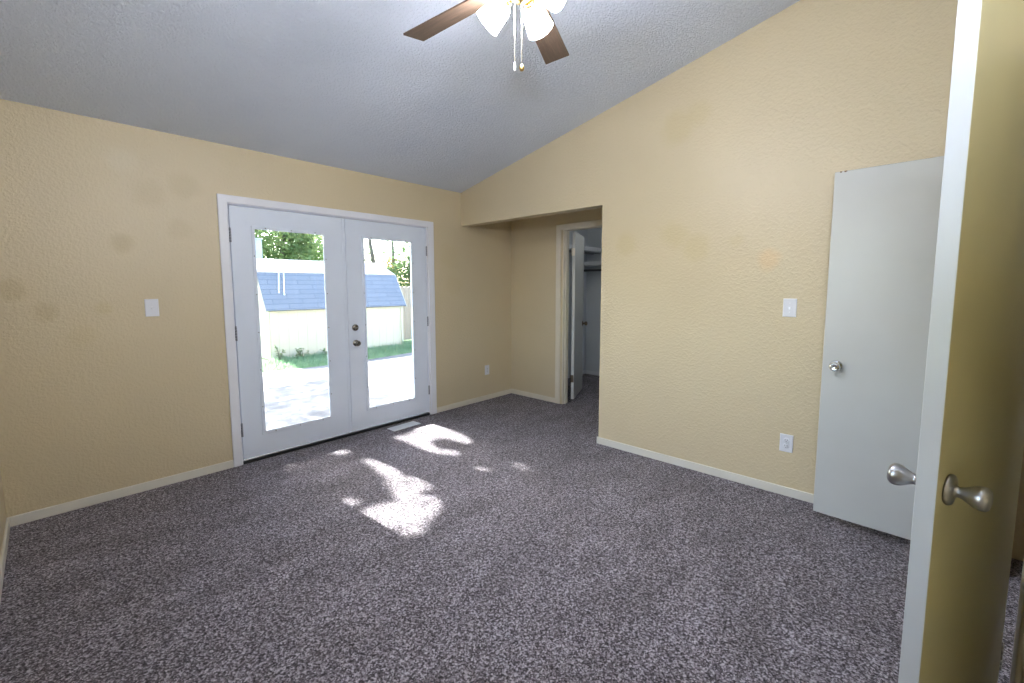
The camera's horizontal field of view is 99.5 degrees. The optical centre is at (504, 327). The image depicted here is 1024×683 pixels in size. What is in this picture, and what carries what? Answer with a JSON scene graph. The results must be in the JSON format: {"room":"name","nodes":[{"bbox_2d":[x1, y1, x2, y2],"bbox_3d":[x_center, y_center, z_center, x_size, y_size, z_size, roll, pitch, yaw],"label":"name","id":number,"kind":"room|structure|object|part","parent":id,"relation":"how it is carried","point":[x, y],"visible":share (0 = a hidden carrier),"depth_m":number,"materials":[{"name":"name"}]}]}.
{"room":"empty bedroom","nodes":[
{"label":"empty bedroom","id":0,"kind":"room"},
{"bbox_2d":[0,467,5,555],"bbox_3d":[-1.478,-0.343,0.924,4.310,3.620,0.150,5,7,43],"label":"wall","id":1,"kind":"structure","parent":0,"point":[2,503],"depth_m":2.46,"materials":[{"name":"beige paint"}]},
{"bbox_2d":[0,518,9,601],"bbox_3d":[-1.456,1.300,1.174,4.177,0.062,0.013,5,7,43],"label":"baseboard","id":2,"kind":"structure","parent":1,"relation":"attached to","point":[3,556],"depth_m":2.27,"materials":[{"name":"white wood"}]},
{"bbox_2d":[0,99,586,517],"bbox_3d":[-0.899,-0.230,4.814,0.162,2.670,6.570,5,7,43],"label":"wall","id":3,"kind":"structure","parent":0,"point":[99,218],"depth_m":2.98,"materials":[{"name":"beige paint"}]},
{"bbox_2d":[6,460,233,526],"bbox_3d":[-2.579,1.131,3.031,0.013,0.062,1.194,5,7,43],"label":"baseboard","id":4,"kind":"structure","parent":3,"relation":"attached to","point":[42,513],"depth_m":2.94,"materials":[{"name":"white wood"}]},
{"bbox_2d":[144,299,159,316],"bbox_3d":[-2.468,-0.137,3.031,0.020,0.122,0.077,5,7,43],"label":"light switch","id":5,"kind":"object","parent":3,"relation":"attached to","point":[151,305],"visible":1,"depth_m":3.03,"materials":[{"name":"plastic"}]},
{"bbox_2d":[228,205,351,459],"bbox_3d":[-1.819,0.033,3.788,0.070,2.030,0.962,5,7,43],"label":"door","id":6,"kind":"structure","parent":3,"relation":"in","point":[243,221],"depth_m":3.63,"materials":[{"name":"metal"}]},
{"bbox_3d":[-1.812,0.022,3.753,0.010,1.716,0.612,5,7,43],"label":"lite frame","id":7,"kind":"part","parent":6,"relation":"part of","materials":[{"name":"clear glass"}]},
{"bbox_3d":[-1.852,0.017,3.787,0.008,1.744,0.640,5,7,43],"label":"lite frame","id":8,"kind":"part","parent":6,"relation":"part of","materials":[{"name":"white wood"}]},
{"bbox_2d":[216,193,436,466],"bbox_3d":[-1.549,0.028,4.176,0.218,2.240,2.031,5,7,43],"label":"door frame","id":9,"kind":"structure","parent":3,"relation":"attached to","point":[223,200],"depth_m":3.59,"materials":[{"name":"white wood"}]},
{"bbox_2d":[344,219,429,431],"bbox_3d":[-1.162,-0.030,4.444,0.113,2.030,0.928,5,7,43],"label":"door","id":10,"kind":"structure","parent":3,"relation":"in","point":[363,416],"depth_m":4.32,"materials":[{"name":"metal"}]},
{"bbox_3d":[-1.414,0.153,4.153,0.061,0.061,0.061,5,7,43],"label":"knob","id":11,"kind":"part","parent":10,"relation":"part of","materials":[{"name":"silver metal"}]},
{"bbox_3d":[-1.166,-0.044,4.437,0.010,1.716,0.597,5,7,43],"label":"lite frame","id":12,"kind":"part","parent":10,"relation":"part of","materials":[{"name":"clear glass"}]},
{"bbox_3d":[-1.207,-0.049,4.470,0.008,1.744,0.624,5,7,43],"label":"lite frame","id":13,"kind":"part","parent":10,"relation":"part of","materials":[{"name":"white wood"}]},
{"bbox_2d":[437,389,511,412],"bbox_3d":[-0.342,0.903,5.400,0.013,0.062,1.275,5,7,43],"label":"baseboard","id":14,"kind":"structure","parent":3,"relation":"attached to","point":[505,392],"depth_m":5.34,"materials":[{"name":"white wood"}]},
{"bbox_2d":[485,365,488,374],"bbox_3d":[-0.223,0.540,5.497,0.009,0.122,0.077,5,7,43],"label":"power outlet","id":15,"kind":"object","parent":3,"relation":"attached to","point":[486,366],"visible":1,"depth_m":5.49,"materials":[{"name":"plastic"}]},
{"bbox_2d":[569,244,601,254],"bbox_3d":[0.865,-1.145,6.287,0.288,0.090,1.650,5,7,43],"label":"closet shelf","id":16,"kind":"object","parent":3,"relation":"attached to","point":[587,250],"visible":0.33,"depth_m":6.59,"materials":[{"name":"white wood"}]},
{"bbox_2d":[0,0,799,192],"bbox_3d":[-0.223,-1.833,2.118,4.330,1.090,3.809,5,7,43],"label":"ceiling","id":17,"kind":"structure","parent":0,"point":[333,83],"depth_m":2.73,"materials":[{"name":"white paint"}]},
{"bbox_2d":[403,0,568,71],"bbox_3d":[0.030,-1.439,1.689,1.216,0.849,1.241,5,7,43],"label":"ceiling fan","id":18,"kind":"object","parent":17,"relation":"hanging from","point":[540,25],"visible":1,"depth_m":1.80,"materials":[{"name":"brown metal"}]},
{"bbox_3d":[-0.255,-1.377,1.933,0.466,0.007,0.128,4,18,38],"label":"blade","id":19,"kind":"part","parent":18,"relation":"part of","materials":[{"name":"brown wood"}]},
{"bbox_3d":[-0.048,-1.263,1.758,0.131,0.127,0.110,5,7,43],"label":"lamp shade","id":20,"kind":"part","parent":18,"relation":"part of","materials":[{"name":"white glass"}]},
{"bbox_3d":[-0.002,-1.247,1.584,0.110,0.127,0.131,5,7,43],"label":"lamp shade","id":21,"kind":"part","parent":18,"relation":"part of","materials":[{"name":"white glass"}]},
{"bbox_3d":[0.006,-1.298,1.725,0.054,0.052,0.051,5,7,43],"label":"lamp arm","id":22,"kind":"part","parent":18,"relation":"part of","materials":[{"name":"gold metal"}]},
{"bbox_3d":[0.038,-1.172,1.705,0.004,0.244,0.004,5,7,43],"label":"pull chain","id":23,"kind":"part","parent":18,"relation":"part of","materials":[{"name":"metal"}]},
{"bbox_3d":[0.067,-1.155,1.705,0.004,0.227,0.004,5,7,43],"label":"pull chain","id":24,"kind":"part","parent":18,"relation":"part of","materials":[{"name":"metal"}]},
{"bbox_3d":[0.097,-1.300,1.746,0.051,0.052,0.054,5,7,43],"label":"lamp arm","id":25,"kind":"part","parent":18,"relation":"part of","materials":[{"name":"gold metal"}]},
{"bbox_3d":[0.127,-1.268,1.803,0.110,0.127,0.131,5,7,43],"label":"lamp shade","id":26,"kind":"part","parent":18,"relation":"part of","materials":[{"name":"white glass"}]},
{"bbox_3d":[0.198,-1.390,2.062,0.128,0.007,0.466,-10,2,20],"label":"blade","id":27,"kind":"part","parent":18,"relation":"part of","materials":[{"name":"brown wood"}]},
{"bbox_3d":[0.172,-1.252,1.630,0.131,0.127,0.110,5,7,43],"label":"lamp shade","id":28,"kind":"part","parent":18,"relation":"part of","materials":[{"name":"white glass"}]},
{"bbox_2d":[0,374,1022,682],"bbox_3d":[1.305,1.224,2.873,5.900,0.120,6.570,5,7,43],"label":"floor","id":29,"kind":"structure","parent":0,"point":[494,540],"depth_m":2.17,"materials":[{"name":"grey carpet"}]},
{"bbox_2d":[387,421,420,431],"bbox_3d":[-1.038,1.019,4.472,0.128,0.008,0.330,4,7,41],"label":"floor vent","id":30,"kind":"object","parent":29,"relation":"in","point":[412,423],"visible":1,"depth_m":4.45,"materials":[{"name":"metal"}]},
{"bbox_2d":[511,208,601,403],"bbox_3d":[0.802,-0.213,5.167,1.863,2.560,0.110,5,7,43],"label":"wall","id":31,"kind":"structure","parent":0,"point":[533,240],"depth_m":5.47,"materials":[{"name":"beige paint"}]},
{"bbox_2d":[512,389,554,402],"bbox_3d":[0.359,0.881,5.606,0.726,0.062,0.013,5,7,43],"label":"baseboard","id":32,"kind":"structure","parent":31,"relation":"attached to","point":[514,391],"depth_m":5.59,"materials":[{"name":"white wood"}]},
{"bbox_2d":[555,219,601,403],"bbox_3d":[0.965,-0.120,5.010,0.846,2.163,0.128,5,7,43],"label":"door frame","id":33,"kind":"structure","parent":31,"relation":"attached to","point":[566,228],"depth_m":5.21,"materials":[{"name":"white wood"}]},
{"bbox_2d":[570,232,586,398],"bbox_3d":[0.929,-0.151,5.522,0.163,2.030,0.613,2,6,20],"label":"door","id":34,"kind":"structure","parent":31,"relation":"in","point":[578,240],"depth_m":5.41,"materials":[{"name":"white wood"}]},
{"bbox_2d":[585,228,601,371],"bbox_3d":[2.125,-0.361,6.392,2.100,2.620,0.120,5,7,43],"label":"wall","id":35,"kind":"structure","parent":0,"point":[594,236],"depth_m":6.97,"materials":[{"name":"paint"}]},
{"bbox_2d":[585,370,599,375],"bbox_3d":[2.044,0.794,6.488,1.968,0.062,0.013,5,7,43],"label":"baseboard","id":36,"kind":"structure","parent":35,"relation":"attached to","point":[586,371],"depth_m":7.06,"materials":[{"name":"white wood"}]},
{"bbox_2d":[584,269,600,271],"bbox_3d":[1.944,-0.825,6.236,1.968,0.173,0.290,5,7,43],"label":"closet rod","id":37,"kind":"object","parent":35,"relation":"attached to","point":[585,270],"visible":0.02,"depth_m":6.62,"materials":[{"name":"grey metal"}]},
{"bbox_2d":[584,261,600,266],"bbox_3d":[1.940,-0.940,6.222,1.968,0.058,0.300,5,7,43],"label":"closet shelf","id":38,"kind":"object","parent":35,"relation":"attached to","point":[594,263],"visible":0.2,"depth_m":6.62,"materials":[{"name":"white wood"}]},
{"bbox_2d":[461,0,1023,560],"bbox_3d":[1.685,-0.553,3.120,5.900,3.610,0.120,5,7,43],"label":"wall","id":39,"kind":"structure","parent":0,"point":[712,183],"depth_m":3.07,"materials":[{"name":"beige paint"}]},
{"bbox_2d":[597,437,813,502],"bbox_3d":[1.696,1.103,3.178,2.340,0.062,0.013,5,7,43],"label":"baseboard","id":40,"kind":"structure","parent":39,"relation":"attached to","point":[786,491],"depth_m":3.28,"materials":[{"name":"white wood"}]},
{"bbox_2d":[779,433,792,452],"bbox_3d":[1.913,0.788,2.946,0.077,0.122,0.009,5,7,43],"label":"power outlet","id":41,"kind":"object","parent":39,"relation":"attached to","point":[786,441],"visible":1,"depth_m":2.94,"materials":[{"name":"plastic"}]},
{"bbox_2d":[782,298,796,316],"bbox_3d":[1.888,-0.130,2.873,0.077,0.122,0.020,5,7,43],"label":"light switch","id":42,"kind":"object","parent":39,"relation":"attached to","point":[789,305],"visible":1,"depth_m":2.87,"materials":[{"name":"plastic"}]},
{"bbox_3d":[1.346,-0.309,0.873,0.120,3.544,3.639,5,7,43],"label":"wall","id":43,"kind":"structure","parent":0,"visible":0},
{"bbox_2d":[813,156,943,539],"bbox_3d":[2.144,0.141,2.359,0.163,2.033,0.664,-5,7,-44],"label":"door","id":44,"kind":"structure","parent":43,"relation":"in","point":[884,228],"depth_m":2.41,"materials":[{"name":"white wood"}]},
{"bbox_3d":[1.924,0.228,2.524,0.064,0.064,0.064,-5,7,-44],"label":"knob","id":45,"kind":"part","parent":44,"relation":"part of","materials":[{"name":"silver metal"}]},
{"bbox_2d":[887,0,1023,682],"bbox_3d":[1.242,0.267,1.129,0.726,2.050,0.172,-3,6,-30],"label":"door","id":46,"kind":"structure","parent":43,"relation":"in","point":[966,481],"depth_m":0.99,"materials":[{"name":"yellow paint"}]},
{"bbox_3d":[0.961,0.358,1.034,0.071,0.071,0.068,-3,6,-30],"label":"knob","id":47,"kind":"part","parent":46,"relation":"part of","materials":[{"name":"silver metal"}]},
{"bbox_3d":[1.013,0.366,0.945,0.071,0.071,0.068,-3,6,-30],"label":"knob","id":48,"kind":"part","parent":46,"relation":"part of","materials":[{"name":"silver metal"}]},
{"bbox_2d":[1009,559,1023,682],"bbox_3d":[2.021,0.186,1.649,0.134,2.170,1.310,5,7,43],"label":"door frame","id":49,"kind":"structure","parent":43,"relation":"attached to","point":[1017,664],"depth_m":1.29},
{"label":"outside","id":50,"kind":"structure","parent":0,"visible":0},
{"bbox_2d":[263,352,412,430],"bbox_3d":[-2.795,0.987,6.535,4.700,0.100,18.000,5,7,43],"label":"patio","id":51,"kind":"structure","parent":50,"point":[295,396],"depth_m":6.58,"materials":[{"name":"concrete"}]},
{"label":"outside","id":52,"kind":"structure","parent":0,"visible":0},
{"bbox_2d":[262,339,411,371],"bbox_3d":[-12.159,-0.345,22.141,39.800,0.220,44.000,5,7,43],"label":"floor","id":53,"kind":"structure","parent":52,"point":[411,339],"depth_m":9.45,"materials":[{"name":"green plant"}]},
{"bbox_2d":[255,238,262,258],"bbox_3d":[-6.503,-0.914,11.493,0.220,2.850,0.220,5,7,43],"label":"square post","id":54,"kind":"object","parent":53,"relation":"on","point":[258,241],"visible":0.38,"depth_m":11.33,"materials":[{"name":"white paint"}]},
{"bbox_2d":[274,345,285,359],"bbox_3d":[-4.717,0.546,9.099,0.233,0.378,0.187,-3,6,-32],"label":"weed","id":55,"kind":"object","parent":53,"relation":"on","point":[276,348],"visible":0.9,"depth_m":9.09,"materials":[{"name":"green plant"}]},
{"bbox_2d":[255,229,323,260],"bbox_3d":[-6.872,-1.674,13.322,1.948,4.036,2.997,5,7,43],"label":"tree","id":56,"kind":"object","parent":53,"relation":"on","point":[290,250],"visible":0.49,"depth_m":13.08,"materials":[{"name":"green plant"}]},
{"bbox_2d":[295,348,308,356],"bbox_3d":[-4.419,0.569,9.422,0.328,0.274,0.295,-1,5,-6],"label":"weed","id":57,"kind":"object","parent":53,"relation":"on","point":[295,348],"visible":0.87,"depth_m":9.44,"materials":[{"name":"green plant"}]},
{"bbox_2d":[285,234,323,260],"bbox_3d":[-6.965,-1.718,15.560,1.763,3.704,1.872,5,7,43],"label":"tree","id":58,"kind":"object","parent":53,"relation":"on","point":[310,234],"visible":0.02,"depth_m":15.23,"materials":[{"name":"green plant"}]},
{"bbox_2d":[256,258,406,358],"bbox_3d":[-4.742,-0.593,11.131,2.640,2.207,3.462,5,7,43],"label":"shed","id":59,"kind":"object","parent":53,"relation":"on","point":[294,319],"visible":0.52,"depth_m":9.84,"materials":[{"name":"beige"}]},
{"bbox_3d":[-5.148,-0.732,9.130,0.520,0.828,0.022,5,7,43],"label":"rake trim","id":60,"kind":"part","parent":59,"relation":"part of","materials":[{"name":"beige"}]},
{"bbox_2d":[265,258,279,292],"bbox_3d":[-5.186,-1.178,9.738,0.116,0.803,1.082,-5,7,-40],"label":"strap","id":61,"kind":"object","parent":59,"relation":"hanging from","point":[265,258],"visible":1,"depth_m":9.60,"materials":[{"name":"white"}]},
{"bbox_2d":[270,258,284,294],"bbox_3d":[-5.108,-1.162,9.803,0.114,0.848,1.109,-5,7,-40],"label":"strap","id":62,"kind":"object","parent":59,"relation":"hanging from","point":[270,258],"visible":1,"depth_m":9.53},
{"bbox_2d":[262,336,411,372],"bbox_3d":[-2.792,0.481,10.392,1.677,0.263,6.988,5,7,43],"label":"grass","id":63,"kind":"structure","parent":53,"relation":"on","point":[284,363],"depth_m":9.23,"materials":[{"name":"green plant"}]},
{"bbox_2d":[364,239,401,262],"bbox_3d":[-4.701,-1.699,15.790,1.131,3.610,2.323,5,7,43],"label":"tree","id":64,"kind":"object","parent":53,"relation":"on","point":[370,242],"visible":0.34,"depth_m":15.58,"materials":[{"name":"green plant"}]},
{"bbox_2d":[382,241,401,275],"bbox_3d":[-4.615,-1.918,17.615,0.766,3.702,1.155,5,7,43],"label":"tree","id":65,"kind":"object","parent":53,"relation":"on","point":[392,243],"visible":0.17,"depth_m":17.49,"materials":[{"name":"green plant"}]},
{"bbox_2d":[384,242,410,286],"bbox_3d":[-3.555,-1.469,15.002,1.161,3.285,1.701,5,7,43],"label":"tree","id":66,"kind":"object","parent":53,"relation":"on","point":[400,264],"visible":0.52,"depth_m":14.84,"materials":[{"name":"green plant"}]},
{"bbox_2d":[400,286,411,339],"bbox_3d":[-1.729,-0.546,14.009,0.150,1.620,4.518,5,7,43],"label":"fence","id":67,"kind":"object","parent":53,"relation":"on","point":[406,291],"visible":0.06,"depth_m":12.70,"materials":[{"name":"white wood"}]}
]}

